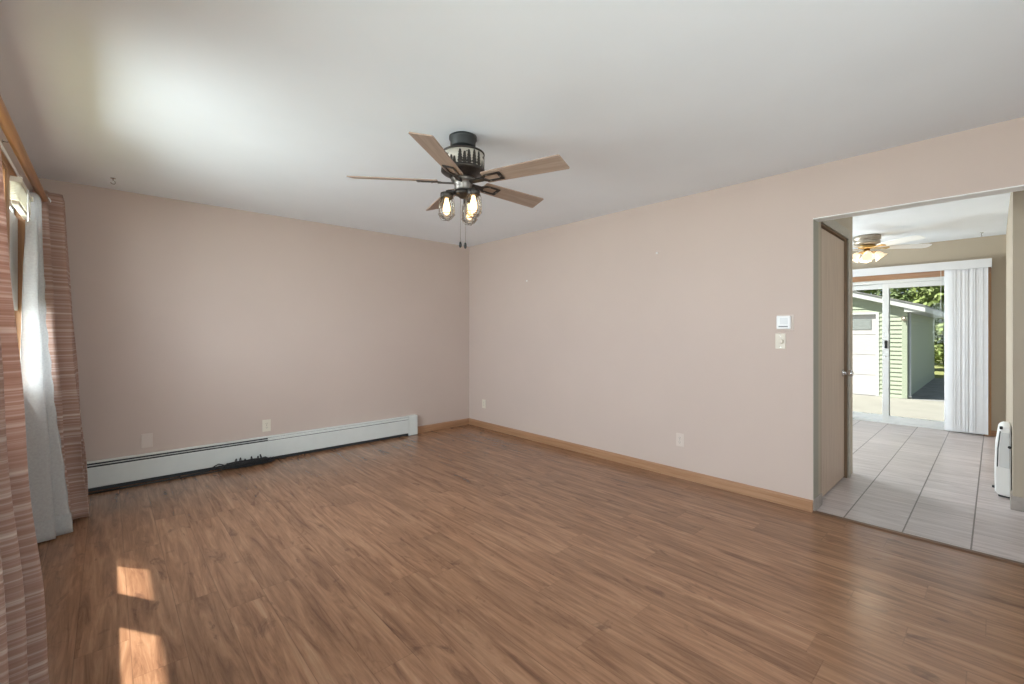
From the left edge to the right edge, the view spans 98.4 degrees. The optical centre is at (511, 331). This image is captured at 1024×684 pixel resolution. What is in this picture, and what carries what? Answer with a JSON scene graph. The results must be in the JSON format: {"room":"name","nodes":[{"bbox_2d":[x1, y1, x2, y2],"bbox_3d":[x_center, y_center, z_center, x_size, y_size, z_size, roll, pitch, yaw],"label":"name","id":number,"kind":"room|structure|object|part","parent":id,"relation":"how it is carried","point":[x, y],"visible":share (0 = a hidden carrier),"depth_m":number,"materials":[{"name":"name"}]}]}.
{"room":"empty living room","nodes":[
{"label":"empty living room","id":0,"kind":"room"},
{"bbox_2d":[0,127,32,191],"bbox_3d":[-1.483,0.053,0.941,0.120,2.440,6.390,0,0,-42],"label":"wall","id":1,"kind":"structure","parent":0,"point":[7,146],"depth_m":2.55,"materials":[{"name":"beige paint"}]},
{"bbox_2d":[1,151,7,235],"bbox_3d":[-2.172,-0.244,1.707,0.132,1.285,1.510,0,0,-42],"label":"window","id":2,"kind":"structure","parent":1,"relation":"in","point":[4,160],"depth_m":2.26,"materials":[{"name":"brown wood"}]},
{"bbox_2d":[0,141,27,189],"bbox_3d":[-2.424,-0.877,2.086,0.034,0.016,2.450,0,0,-42],"label":"rod","id":3,"kind":"object","parent":1,"relation":"attached to","point":[1,144],"visible":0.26,"depth_m":2.25,"materials":[{"name":"white plastic"}]},
{"bbox_2d":[20,191,72,542],"bbox_3d":[-2.951,0.190,2.825,0.222,2.143,0.488,0,0,-42],"label":"sheer curtain","id":4,"kind":"object","parent":3,"relation":"hanging from","point":[52,516],"visible":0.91,"depth_m":2.69,"materials":[{"name":"fabric"}]},
{"bbox_2d":[8,163,24,354],"bbox_3d":[-2.995,-0.244,2.607,0.132,1.285,0.930,0,0,-42],"label":"window","id":5,"kind":"structure","parent":1,"relation":"in","point":[16,223],"depth_m":2.86,"materials":[{"name":"brown wood"}]},
{"bbox_3d":[-3.008,-0.246,2.595,0.030,1.155,0.794,0,0,-42],"label":"sash","id":6,"kind":"part","parent":5,"relation":"part of","materials":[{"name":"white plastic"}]},
{"bbox_3d":[-2.951,-0.244,2.647,0.014,1.285,0.930,0,0,-42],"label":"casing","id":7,"kind":"part","parent":5,"relation":"part of","materials":[{"name":"brown wood"}]},
{"bbox_3d":[-3.100,-0.440,2.735,0.012,0.605,0.440,0,0,-42],"label":"sash panel","id":8,"kind":"part","parent":5,"relation":"part of","materials":[{"name":"white plastic"}]},
{"bbox_2d":[10,176,32,220],"bbox_3d":[-2.834,-0.736,2.558,0.062,0.200,0.482,0,0,-42],"label":"mini blind","id":9,"kind":"object","parent":5,"relation":"attached to","point":[21,198],"visible":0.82,"depth_m":2.45,"materials":[{"name":"white plastic"}]},
{"bbox_3d":[-2.837,-0.699,2.555,0.030,0.019,0.468,0,0,-42],"label":"rail","id":10,"kind":"part","parent":9,"relation":"part of","materials":[{"name":"white plastic"}]},
{"bbox_2d":[0,95,48,201],"bbox_3d":[-1.581,-0.912,1.210,0.098,0.080,5.764,0,0,-42],"label":"curtain rod","id":11,"kind":"object","parent":1,"relation":"attached to","point":[7,126],"visible":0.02,"depth_m":2.19,"materials":[{"name":"orange wood"}]},
{"bbox_2d":[0,147,48,683],"bbox_3d":[-1.429,0.131,1.173,0.244,2.224,1.143,0,0,-42],"label":"striped curtain","id":12,"kind":"object","parent":11,"relation":"hanging from","point":[23,630],"visible":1,"depth_m":1.41,"materials":[{"name":"fabric"}]},
{"bbox_2d":[32,189,88,519],"bbox_3d":[-3.167,0.138,3.096,0.647,2.238,0.249,0,0,30],"label":"striped curtain","id":13,"kind":"object","parent":11,"relation":"hanging from","point":[59,316],"visible":0.62,"depth_m":3.04,"materials":[{"name":"fabric"}]},
{"bbox_2d":[39,178,468,461],"bbox_3d":[-2.146,0.053,4.751,4.361,2.440,0.130,0,0,-42],"label":"wall","id":14,"kind":"structure","parent":0,"point":[195,324],"depth_m":4.26,"materials":[{"name":"beige paint"}]},
{"bbox_2d":[141,433,152,447],"bbox_3d":[-3.116,0.931,3.772,0.078,0.120,0.007,0,0,-42],"label":"wall plate","id":15,"kind":"object","parent":14,"relation":"attached to","point":[146,439],"visible":1,"depth_m":3.77,"materials":[{"name":"beige plastic"}]},
{"bbox_2d":[87,414,417,491],"bbox_3d":[-2.374,1.151,4.407,3.211,0.237,0.068,0,0,-42],"label":"baseboard heater","id":16,"kind":"object","parent":14,"relation":"attached to","point":[139,468],"visible":0.84,"depth_m":4.14,"materials":[{"name":"metal"}]},
{"bbox_2d":[87,436,267,463],"bbox_3d":[-2.989,1.040,3.845,1.544,0.010,0.047,0,0,-42],"label":"hood","id":17,"kind":"object","parent":16,"relation":"attached to","point":[264,438],"depth_m":3.88,"materials":[{"name":"metal"}]},
{"bbox_2d":[267,416,407,437],"bbox_3d":[-1.848,1.040,4.887,1.543,0.010,0.047,0,0,-42],"label":"hood","id":18,"kind":"object","parent":16,"relation":"attached to","point":[313,431],"depth_m":4.82,"materials":[{"name":"metal"}]},
{"bbox_2d":[262,419,270,431],"bbox_3d":[-2.438,0.933,4.391,0.075,0.118,0.008,0,0,-42],"label":"wall outlet","id":19,"kind":"object","parent":14,"relation":"attached to","point":[266,424],"visible":1,"depth_m":4.39,"materials":[{"name":"beige plastic"}]},
{"bbox_2d":[418,418,468,432],"bbox_3d":[-0.896,1.232,5.796,0.845,0.083,0.014,0,0,-42],"label":"baseboard","id":20,"kind":"structure","parent":14,"relation":"attached to","point":[455,423],"depth_m":5.79,"materials":[{"name":"brown wood"}]},
{"bbox_2d":[0,0,1023,250],"bbox_3d":[1.534,-1.247,3.698,9.145,0.160,7.190,0,0,-42],"label":"ceiling","id":21,"kind":"structure","parent":0,"point":[268,107],"depth_m":2.19,"materials":[{"name":"paint"}]},
{"bbox_2d":[346,131,569,248],"bbox_3d":[-0.266,-0.832,2.686,1.230,0.670,1.278,0,0,-42],"label":"ceiling fan","id":22,"kind":"object","parent":21,"relation":"hanging from","point":[462,162],"visible":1,"depth_m":2.57,"materials":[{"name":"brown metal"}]},
{"bbox_3d":[-0.696,-0.899,2.600,0.510,0.007,0.130,0,15,-7],"label":"blade","id":23,"kind":"part","parent":22,"relation":"part of","materials":[{"name":"brown wood"}]},
{"bbox_3d":[-0.370,-0.899,2.253,0.130,0.007,0.510,15,3,11],"label":"blade","id":24,"kind":"part","parent":22,"relation":"part of","materials":[{"name":"brown wood"}]},
{"bbox_3d":[-0.466,-0.899,3.017,0.130,0.007,0.510,-16,7,-24],"label":"blade","id":25,"kind":"part","parent":22,"relation":"part of","materials":[{"name":"brown wood"}]},
{"bbox_2d":[438,191,454,220],"bbox_3d":[-0.390,-0.745,2.634,0.101,0.169,0.101,0,0,-42],"label":"bulb","id":26,"kind":"object","parent":22,"relation":"attached to","point":[445,195],"depth_m":2.62,"materials":[{"name":"clear glass"}]},
{"bbox_3d":[-0.310,-0.675,2.651,0.002,0.273,0.002,0,0,-42],"label":"pull chain","id":27,"kind":"part","parent":22,"relation":"part of","materials":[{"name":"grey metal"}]},
{"bbox_3d":[-0.294,-0.819,2.651,0.108,0.044,0.108,0,0,-42],"label":"light plate","id":28,"kind":"part","parent":22,"relation":"part of","materials":[{"name":"brown metal"}]},
{"bbox_3d":[-0.294,-1.010,2.651,0.248,0.095,0.248,0,0,-42],"label":"drum panel","id":29,"kind":"part","parent":22,"relation":"part of","materials":[{"name":"black metal"}]},
{"bbox_3d":[-0.280,-0.672,2.651,0.002,0.279,0.002,0,0,-42],"label":"pull chain","id":30,"kind":"part","parent":22,"relation":"part of","materials":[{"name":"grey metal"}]},
{"bbox_2d":[461,197,477,225],"bbox_3d":[-0.264,-0.745,2.743,0.101,0.169,0.101,0,0,-42],"label":"bulb","id":31,"kind":"object","parent":22,"relation":"attached to","point":[469,200],"depth_m":2.74,"materials":[{"name":"clear glass"}]},
{"bbox_2d":[465,188,481,218],"bbox_3d":[-0.225,-0.745,2.582,0.101,0.169,0.101,0,0,-42],"label":"bulb","id":32,"kind":"object","parent":22,"relation":"attached to","point":[474,193],"depth_m":2.57,"materials":[{"name":"clear glass"}]},
{"bbox_3d":[0.002,-0.899,2.927,0.510,0.007,0.130,0,-15,-43],"label":"blade","id":33,"kind":"part","parent":22,"relation":"part of","materials":[{"name":"brown wood"}]},
{"bbox_3d":[0.061,-0.899,2.455,0.510,0.007,0.130,0,-15,29],"label":"blade","id":34,"kind":"part","parent":22,"relation":"part of","materials":[{"name":"brown wood"}]},
{"bbox_2d":[853,234,931,262],"bbox_3d":[4.300,-1.008,5.437,1.268,0.318,1.214,0,0,-42],"label":"ceiling fan","id":35,"kind":"object","parent":21,"relation":"hanging from","point":[866,242],"visible":0.91,"depth_m":5.30,"materials":[{"name":"silver metal"}]},
{"bbox_3d":[4.223,-0.911,5.468,0.132,0.126,0.123,0,0,-42],"label":"lamp shade","id":36,"kind":"part","parent":35,"relation":"part of","materials":[{"name":"white glass"}]},
{"bbox_3d":[4.405,-0.911,5.508,0.123,0.126,0.132,0,0,-42],"label":"lamp shade","id":37,"kind":"part","parent":35,"relation":"part of","materials":[{"name":"white glass"}]},
{"bbox_3d":[4.263,-0.911,5.285,0.123,0.126,0.132,0,0,-42],"label":"lamp shade","id":38,"kind":"part","parent":35,"relation":"part of","materials":[{"name":"white glass"}]},
{"bbox_3d":[4.446,-0.911,5.325,0.132,0.126,0.123,0,0,-42],"label":"lamp shade","id":39,"kind":"part","parent":35,"relation":"part of","materials":[{"name":"white glass"}]},
{"bbox_3d":[4.378,-1.022,4.984,0.132,0.006,0.490,13,-1,-6],"label":"blade","id":40,"kind":"part","parent":35,"relation":"part of","materials":[{"name":"white wood"}]},
{"bbox_3d":[4.740,-1.022,5.310,0.490,0.006,0.132,0,-13,12],"label":"blade","id":41,"kind":"part","parent":35,"relation":"part of","materials":[{"name":"white wood"}]},
{"bbox_2d":[37,424,1023,683],"bbox_3d":[0.009,1.333,2.305,4.243,0.120,6.690,0,0,-42],"label":"floor","id":42,"kind":"structure","parent":0,"point":[464,554],"depth_m":2.22,"materials":[{"name":"brown wood"}]},
{"bbox_2d":[88,454,285,494],"bbox_3d":[-2.775,1.223,3.905,1.452,0.099,0.077,0,0,-42],"label":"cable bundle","id":43,"kind":"object","parent":42,"relation":"on","point":[254,461],"visible":1,"depth_m":4.06,"materials":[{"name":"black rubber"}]},
{"bbox_2d":[469,117,1023,499],"bbox_3d":[1.613,0.053,3.770,0.125,2.440,6.390,0,0,-42],"label":"wall","id":44,"kind":"structure","parent":0,"point":[609,342],"depth_m":3.78,"materials":[{"name":"beige paint"}]},
{"bbox_2d":[482,399,485,407],"bbox_3d":[-0.373,0.955,5.843,0.008,0.114,0.070,0,0,-42],"label":"wall outlet","id":45,"kind":"object","parent":44,"relation":"attached to","point":[483,400],"visible":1,"depth_m":5.84,"materials":[{"name":"beige plastic"}]},
{"bbox_2d":[469,418,812,511],"bbox_3d":[0.767,1.232,4.592,0.014,0.083,4.008,0,0,-42],"label":"baseboard","id":46,"kind":"structure","parent":44,"relation":"attached to","point":[740,488],"depth_m":3.91,"materials":[{"name":"brown wood"}]},
{"bbox_2d":[676,433,683,446],"bbox_3d":[1.459,0.941,3.839,0.008,0.114,0.070,0,0,-42],"label":"wall outlet","id":47,"kind":"object","parent":44,"relation":"attached to","point":[679,437],"visible":1,"depth_m":3.83,"materials":[{"name":"beige plastic"}]},
{"bbox_2d":[775,333,785,348],"bbox_3d":[1.977,0.071,3.260,0.024,0.114,0.068,0,0,-42],"label":"dimmer switch","id":48,"kind":"object","parent":44,"relation":"attached to","point":[780,339],"visible":1,"depth_m":3.26,"materials":[{"name":"beige plastic"}]},
{"bbox_2d":[776,315,793,329],"bbox_3d":[1.995,-0.066,3.236,0.031,0.114,0.112,0,0,-42],"label":"thermostat","id":49,"kind":"object","parent":44,"relation":"attached to","point":[783,322],"visible":1,"depth_m":3.22,"materials":[{"name":"white plastic"}]},
{"bbox_2d":[813,219,817,499],"bbox_3d":[2.171,0.198,3.158,0.121,1.979,0.004,0,0,-42],"label":"trim","id":50,"kind":"structure","parent":44,"relation":"attached to","point":[815,223],"depth_m":3.15,"materials":[{"name":"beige paint"}]},
{"bbox_2d":[812,510,1023,566],"bbox_3d":[2.844,1.268,2.340,0.058,0.010,2.119,0,0,-42],"label":"trim","id":51,"kind":"structure","parent":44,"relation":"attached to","point":[950,546],"depth_m":2.69,"materials":[{"name":"brown wood"}]},
{"bbox_2d":[813,185,1023,221],"bbox_3d":[2.885,-0.796,2.378,0.123,0.006,2.119,0,0,-42],"label":"trim","id":52,"kind":"structure","parent":44,"relation":"attached to","point":[1019,187],"depth_m":2.72,"materials":[{"name":"beige paint"}]},
{"bbox_2d":[818,217,852,494],"bbox_3d":[1.856,0.053,4.452,1.154,2.440,2.331,0,0,-42],"label":"wall","id":53,"kind":"structure","parent":0,"point":[847,223],"depth_m":3.69,"materials":[{"name":"beige paint"}]},
{"bbox_2d":[813,493,821,510],"bbox_3d":[2.205,1.230,3.185,0.200,0.085,0.010,0,0,-42],"label":"baseboard","id":54,"kind":"structure","parent":53,"relation":"attached to","point":[817,502],"depth_m":3.16,"materials":[{"name":"grey tile"}]},
{"bbox_2d":[821,220,850,477],"bbox_3d":[2.628,0.197,3.570,0.924,2.152,0.012,0,0,-42],"label":"trim","id":55,"kind":"structure","parent":53,"relation":"attached to","point":[832,224],"depth_m":3.84,"materials":[{"name":"grey paint"}]},
{"bbox_2d":[821,223,853,496],"bbox_3d":[2.596,0.233,3.559,0.873,2.081,0.125,0,0,-42],"label":"door","id":56,"kind":"structure","parent":53,"relation":"in","point":[834,372],"depth_m":3.59,"materials":[{"name":"brown wood"}]},
{"bbox_3d":[2.873,0.356,3.779,0.060,0.060,0.075,0,0,-42],"label":"knob","id":57,"kind":"part","parent":56,"relation":"part of","materials":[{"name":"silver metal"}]},
{"bbox_2d":[817,419,1023,562],"bbox_3d":[3.725,1.333,4.657,4.417,0.120,5.150,0,0,-42],"label":"floor tile","id":58,"kind":"structure","parent":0,"point":[933,484],"depth_m":3.52,"materials":[{"name":"tile"}]},
{"bbox_2d":[992,421,1011,497],"bbox_3d":[3.869,1.000,3.494,0.354,0.545,0.102,0,0,-42],"label":"appliance","id":59,"kind":"object","parent":58,"relation":"on","point":[1002,464],"visible":0.98,"depth_m":3.38,"materials":[{"name":"white plastic"}]},
{"bbox_3d":[3.757,0.908,3.372,0.008,0.269,0.054,0,0,-42],"label":"panel","id":60,"kind":"part","parent":59,"relation":"part of","materials":[{"name":"white plastic"}]},
{"bbox_2d":[853,234,1005,430],"bbox_3d":[4.873,0.053,6.564,0.150,2.440,3.524,0,0,-42],"label":"wall","id":61,"kind":"structure","parent":0,"point":[994,247],"depth_m":5.39,"materials":[{"name":"beige paint"}]},
{"bbox_2d":[853,277,982,434],"bbox_3d":[5.233,0.281,6.157,0.117,1.985,1.830,0,0,-42],"label":"door","id":62,"kind":"structure","parent":61,"relation":"in","point":[885,285],"depth_m":6.14,"materials":[{"name":"white plastic"}]},
{"bbox_3d":[4.963,0.289,6.490,0.036,1.908,0.901,0,0,-42],"label":"sash","id":63,"kind":"part","parent":62,"relation":"part of","materials":[{"name":"white plastic"}]},
{"bbox_3d":[5.498,0.289,5.839,0.036,1.908,0.931,0,0,-42],"label":"sash","id":64,"kind":"part","parent":62,"relation":"part of","materials":[{"name":"white plastic"}]},
{"bbox_2d":[853,267,990,281],"bbox_3d":[5.178,-0.750,6.106,0.016,0.075,1.960,0,0,-42],"label":"trim","id":65,"kind":"structure","parent":61,"relation":"attached to","point":[930,273],"depth_m":5.99,"materials":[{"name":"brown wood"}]},
{"bbox_2d":[853,258,991,434],"bbox_3d":[5.132,0.184,6.064,0.108,2.133,1.970,0,0,-42],"label":"vertical blind","id":66,"kind":"object","parent":61,"relation":"attached to","point":[965,281],"visible":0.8,"depth_m":5.49,"materials":[{"name":"white plastic"}]},
{"bbox_2d":[983,273,990,435],"bbox_3d":[5.178,0.281,6.106,0.016,1.985,1.960,0,0,-42],"label":"trim","id":67,"kind":"structure","parent":61,"relation":"attached to","point":[989,274],"depth_m":5.39,"materials":[{"name":"brown wood"}]},
{"bbox_2d":[991,430,996,436],"bbox_3d":[5.018,1.238,4.552,2.350,0.070,0.119,0,0,-42],"label":"baseboard","id":68,"kind":"structure","parent":61,"relation":"attached to","point":[993,433],"depth_m":5.37,"materials":[{"name":"brown wood"}]},
{"bbox_2d":[1006,190,1023,497],"bbox_3d":[5.233,0.053,3.709,3.170,2.440,1.416,0,0,-42],"label":"wall","id":69,"kind":"structure","parent":0,"point":[1014,231],"depth_m":3.16,"materials":[{"name":"beige paint"}]},
{"bbox_2d":[1010,490,1023,511],"bbox_3d":[4.110,1.224,2.691,0.162,0.098,1.428,0,0,-42],"label":"baseboard","id":70,"kind":"structure","parent":69,"relation":"attached to","point":[1016,503],"depth_m":3.14,"materials":[{"name":"grey tile"}]},
{"label":"outside","id":71,"kind":"structure","parent":0,"visible":0},
{"bbox_2d":[856,374,943,401],"bbox_3d":[13.159,1.675,12.024,7.150,0.096,28.000,0,0,-42],"label":"driveway","id":72,"kind":"structure","parent":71,"point":[933,390],"depth_m":11.80,"materials":[{"name":"grey asphalt"}]},
{"bbox_2d":[853,291,943,398],"bbox_3d":[10.301,-0.015,15.351,7.680,3.277,6.539,0,0,-42],"label":"garage","id":73,"kind":"structure","parent":72,"relation":"on","point":[912,326],"depth_m":11.27,"materials":[{"name":"green"}]},
{"bbox_3d":[8.367,0.568,12.049,0.052,2.110,2.552,0,0,-42],"label":"door casing","id":74,"kind":"part","parent":73,"relation":"part of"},
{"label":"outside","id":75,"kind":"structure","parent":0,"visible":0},
{"bbox_2d":[934,349,943,377],"bbox_3d":[32.050,1.677,32.673,48.600,0.092,85.000,0,0,-42],"label":"lawn","id":76,"kind":"structure","parent":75,"point":[939,370],"depth_m":18.53,"materials":[{"name":"green plant"}]},
{"bbox_2d":[856,289,877,314],"bbox_3d":[14.747,-0.970,20.276,3.400,5.208,3.464,0,0,-42],"label":"leafy tree","id":77,"kind":"object","parent":76,"relation":"on","point":[874,290],"visible":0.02,"depth_m":19.24,"materials":[{"name":"green plant"}]},
{"bbox_2d":[873,287,935,327],"bbox_3d":[19.958,-2.324,22.072,4.558,7.915,4.037,0,0,-42],"label":"leafy tree","id":78,"kind":"object","parent":76,"relation":"on","point":[895,294],"visible":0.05,"depth_m":21.47,"materials":[{"name":"green plant"}]},
{"bbox_2d":[910,285,943,366],"bbox_3d":[17.303,-0.709,17.176,3.018,4.739,3.049,0,0,-42],"label":"leafy tree","id":79,"kind":"object","parent":76,"relation":"on","point":[931,296],"visible":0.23,"depth_m":17.05,"materials":[{"name":"green plant"}]},
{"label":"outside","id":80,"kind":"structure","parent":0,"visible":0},
{"bbox_2d":[853,394,943,420],"bbox_3d":[8.250,1.673,7.538,6.150,0.100,28.000,0,0,-42],"label":"patio","id":81,"kind":"structure","parent":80,"point":[899,407],"depth_m":9.45,"materials":[{"name":"concrete"}]}
]}

